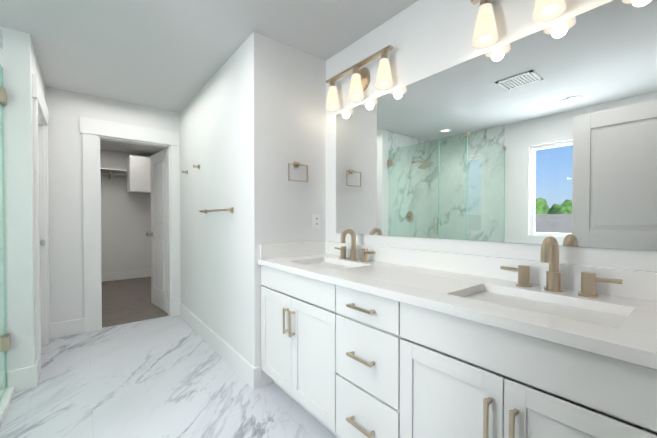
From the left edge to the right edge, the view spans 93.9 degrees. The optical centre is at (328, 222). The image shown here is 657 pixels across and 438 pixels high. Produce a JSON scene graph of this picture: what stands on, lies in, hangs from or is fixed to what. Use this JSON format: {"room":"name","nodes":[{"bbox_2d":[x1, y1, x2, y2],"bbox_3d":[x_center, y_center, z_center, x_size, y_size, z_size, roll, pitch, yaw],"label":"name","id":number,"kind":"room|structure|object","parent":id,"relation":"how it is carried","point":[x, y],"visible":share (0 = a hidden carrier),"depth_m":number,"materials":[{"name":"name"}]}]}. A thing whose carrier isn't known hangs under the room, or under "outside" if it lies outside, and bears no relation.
{"room":"bathroom","nodes":[
{"label":"bathroom","id":0,"kind":"room"},
{"bbox_2d":[3,27,44,386],"bbox_3d":[-2.439,-0.079,2.503,0.130,2.440,1.080,-1,1,-39],"label":"wall","id":1,"kind":"structure","parent":0,"point":[20,64],"depth_m":2.08,"materials":[{"name":"paint"}]},
{"bbox_2d":[32,74,49,378],"bbox_3d":[-2.439,0.041,2.524,0.158,2.200,0.930,-1,1,-39],"label":"door frame","id":2,"kind":"structure","parent":1,"relation":"attached to","point":[41,203],"depth_m":2.80,"materials":[{"name":"paint"}]},
{"bbox_2d":[40,239,45,245],"bbox_3d":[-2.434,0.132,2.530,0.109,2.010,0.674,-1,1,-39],"label":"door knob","id":3,"kind":"structure","parent":1,"relation":"in","point":[42,242],"depth_m":2.75,"materials":[{"name":"metal"}]},
{"bbox_2d":[45,87,179,322],"bbox_3d":[-2.349,-0.089,3.343,1.320,2.440,0.120,-1,1,-39],"label":"wall","id":4,"kind":"structure","parent":0,"point":[67,110],"depth_m":3.07,"materials":[{"name":"paint"}]},
{"bbox_2d":[50,318,83,338],"bbox_3d":[-2.609,1.059,3.054,0.275,0.150,0.030,-1,1,-39],"label":"baseboard","id":5,"kind":"structure","parent":4,"relation":"attached to","point":[71,327],"depth_m":3.05,"materials":[{"name":"paint"}]},
{"bbox_2d":[80,117,180,332],"bbox_3d":[-2.198,0.029,3.462,0.933,2.200,0.166,-1,1,-39],"label":"door frame","id":6,"kind":"structure","parent":4,"relation":"attached to","point":[94,132],"depth_m":3.23,"materials":[{"name":"paint"}]},
{"bbox_2d":[146,148,167,312],"bbox_3d":[-2.213,0.103,3.967,0.182,2.015,0.679,-1,1,-39],"label":"closet door","id":7,"kind":"structure","parent":4,"relation":"in","point":[158,233],"depth_m":3.96,"materials":[{"name":"paint"}]},
{"bbox_2d":[100,150,151,273],"bbox_3d":[-4.211,-0.119,5.721,2.740,2.440,0.120,-1,1,-39],"label":"wall","id":8,"kind":"structure","parent":0,"point":[125,228],"depth_m":5.86,"materials":[{"name":"paint"}]},
{"bbox_2d":[100,168,126,179],"bbox_3d":[-4.404,-0.873,5.249,1.580,0.160,0.358,-1,1,-39],"label":"closet shelf","id":9,"kind":"object","parent":8,"relation":"attached to","point":[109,173],"visible":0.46,"depth_m":5.64,"materials":[{"name":"paint"}]},
{"bbox_2d":[101,269,150,281],"bbox_3d":[-4.167,1.025,5.683,2.430,0.146,0.016,-1,1,-39],"label":"baseboard","id":10,"kind":"structure","parent":8,"relation":"attached to","point":[140,273],"depth_m":5.89,"materials":[{"name":"paint"}]},
{"bbox_2d":[126,155,150,193],"bbox_3d":[-3.369,-0.882,5.954,0.878,0.640,0.548,-1,1,-39],"label":"upper cabinet","id":11,"kind":"object","parent":8,"relation":"attached to","point":[138,175],"visible":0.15,"depth_m":5.58,"materials":[{"name":"paint"}]},
{"bbox_2d":[102,277,168,327],"bbox_3d":[-3.287,1.143,4.581,2.740,0.064,3.080,-1,1,-39],"label":"floor","id":12,"kind":"structure","parent":0,"point":[124,301],"depth_m":4.26,"materials":[{"name":"grey carpet"}]},
{"bbox_2d":[0,316,336,437],"bbox_3d":[-0.815,1.189,1.103,3.220,0.060,5.440,-1,1,-39],"label":"floor","id":13,"kind":"structure","parent":0,"point":[170,377],"depth_m":2.03,"materials":[{"name":"tile"}]},
{"bbox_2d":[0,26,13,427],"bbox_3d":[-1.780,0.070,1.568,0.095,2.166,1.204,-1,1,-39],"label":"glass wall","id":14,"kind":"structure","parent":13,"relation":"on","point":[6,394],"depth_m":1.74,"materials":[{"name":"glass"}]},
{"bbox_2d":[258,261,656,437],"bbox_3d":[0.365,0.726,1.513,0.610,0.855,2.008,-1,1,-39],"label":"bathroom vanity","id":15,"kind":"object","parent":13,"relation":"on","point":[364,341],"depth_m":1.09,"materials":[{"name":"paint"}]},
{"bbox_2d":[262,253,656,360],"bbox_3d":[0.372,0.281,1.513,0.592,0.035,2.008,-1,1,-39],"label":"countertop","id":16,"kind":"structure","parent":15,"relation":"on","point":[635,335],"depth_m":1.09,"materials":[{"name":"white stone"}]},
{"bbox_2d":[302,261,349,268],"bbox_3d":[-0.002,0.363,1.953,0.345,0.164,0.510,-1,1,-39],"label":"sink","id":17,"kind":"object","parent":16,"relation":"in","point":[325,264],"depth_m":2.11,"materials":[{"name":"white ceramic"}]},
{"bbox_2d":[334,229,377,260],"bbox_3d":[0.139,0.150,2.064,0.142,0.214,0.390,-1,1,-39],"label":"faucet","id":18,"kind":"object","parent":16,"relation":"on","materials":[{"name":"gold metal"}]},
{"bbox_2d":[458,289,625,324],"bbox_3d":[0.709,0.374,1.064,0.345,0.164,0.510,-1,1,-39],"label":"sink","id":19,"kind":"object","parent":16,"relation":"in","point":[595,313],"depth_m":1.09,"materials":[{"name":"white ceramic"}]},
{"bbox_2d":[498,236,625,296],"bbox_3d":[0.850,0.161,1.174,0.142,0.214,0.390,-1,1,-39],"label":"faucet","id":20,"kind":"object","parent":16,"relation":"on","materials":[{"name":"gold metal"}]},
{"bbox_2d":[0,0,418,154],"bbox_3d":[-1.777,-1.326,2.275,3.220,0.060,8.520,-1,1,-39],"label":"ceiling","id":21,"kind":"structure","parent":0,"point":[172,55],"depth_m":2.12,"materials":[{"name":"paint"}]},
{"bbox_2d":[179,32,325,370],"bbox_3d":[-0.863,-0.087,3.133,0.740,2.440,2.065,-1,1,-39],"label":"wall block","id":22,"kind":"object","parent":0,"point":[252,119],"visible":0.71,"depth_m":2.35,"materials":[{"name":"paint"}]},
{"bbox_2d":[199,207,233,213],"bbox_3d":[-0.978,-0.098,2.634,0.061,0.040,0.700,-1,1,-39],"label":"towel bar","id":23,"kind":"object","parent":22,"relation":"attached to","point":[231,209],"visible":1,"depth_m":2.47,"materials":[{"name":"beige metal"}]},
{"bbox_2d":[180,303,259,389],"bbox_3d":[-1.140,1.061,2.902,0.032,0.150,2.061,-1,1,-39],"label":"baseboard","id":24,"kind":"structure","parent":22,"relation":"attached to","point":[244,369],"depth_m":2.50,"materials":[{"name":"paint"}]},
{"bbox_2d":[288,162,307,181],"bbox_3d":[-0.233,-0.376,2.278,0.170,0.150,0.049,-1,1,-39],"label":"towel ring","id":25,"kind":"object","parent":22,"relation":"attached to","point":[296,164],"visible":0.96,"depth_m":2.26,"materials":[{"name":"beige metal"}]},
{"bbox_2d":[313,214,319,228],"bbox_3d":[-0.094,-0.008,2.420,0.072,0.116,0.008,-1,1,-39],"label":"electrical outlet plate","id":26,"kind":"object","parent":22,"relation":"attached to","point":[316,221],"visible":1,"depth_m":2.41,"materials":[{"name":"white plastic"}]},
{"bbox_2d":[258,241,325,260],"bbox_3d":[-0.251,0.204,2.286,0.560,0.100,0.020,-1,1,-39],"label":"backsplash","id":27,"kind":"structure","parent":0,"relation":"attached to","point":[300,249],"depth_m":2.26,"materials":[{"name":"white stone"}]},
{"bbox_2d":[326,0,656,271],"bbox_3d":[0.687,-0.069,1.683,0.128,2.440,2.135,-1,1,-39],"label":"mirror","id":28,"kind":"object","parent":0,"point":[539,137],"depth_m":1.42,"materials":[{"name":"clear glass"}]},
{"bbox_2d":[325,45,392,110],"bbox_3d":[0.194,-0.958,2.094,0.129,0.228,0.620,-1,1,-39],"label":"sconce","id":29,"kind":"object","parent":28,"relation":"attached to","point":[360,80],"visible":1,"depth_m":2.06,"materials":[{"name":"white glass"}]},
{"bbox_2d":[471,0,498,47],"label":"sconce","id":30,"kind":"object","parent":28,"relation":"attached to","point":[485,34],"depth_m":1.39,"materials":[{"name":"white glass"}]},
{"bbox_2d":[532,0,566,22],"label":"sconce","id":31,"kind":"object","parent":28,"relation":"attached to","point":[544,10],"depth_m":1.24,"materials":[{"name":"white glass"}]},
{"bbox_2d":[326,241,656,300],"bbox_3d":[0.596,0.211,1.691,0.020,0.100,2.008,-1,1,-39],"label":"backsplash","id":32,"kind":"structure","parent":0,"relation":"attached to","point":[641,284],"depth_m":1.44,"materials":[{"name":"white stone"}]}
]}

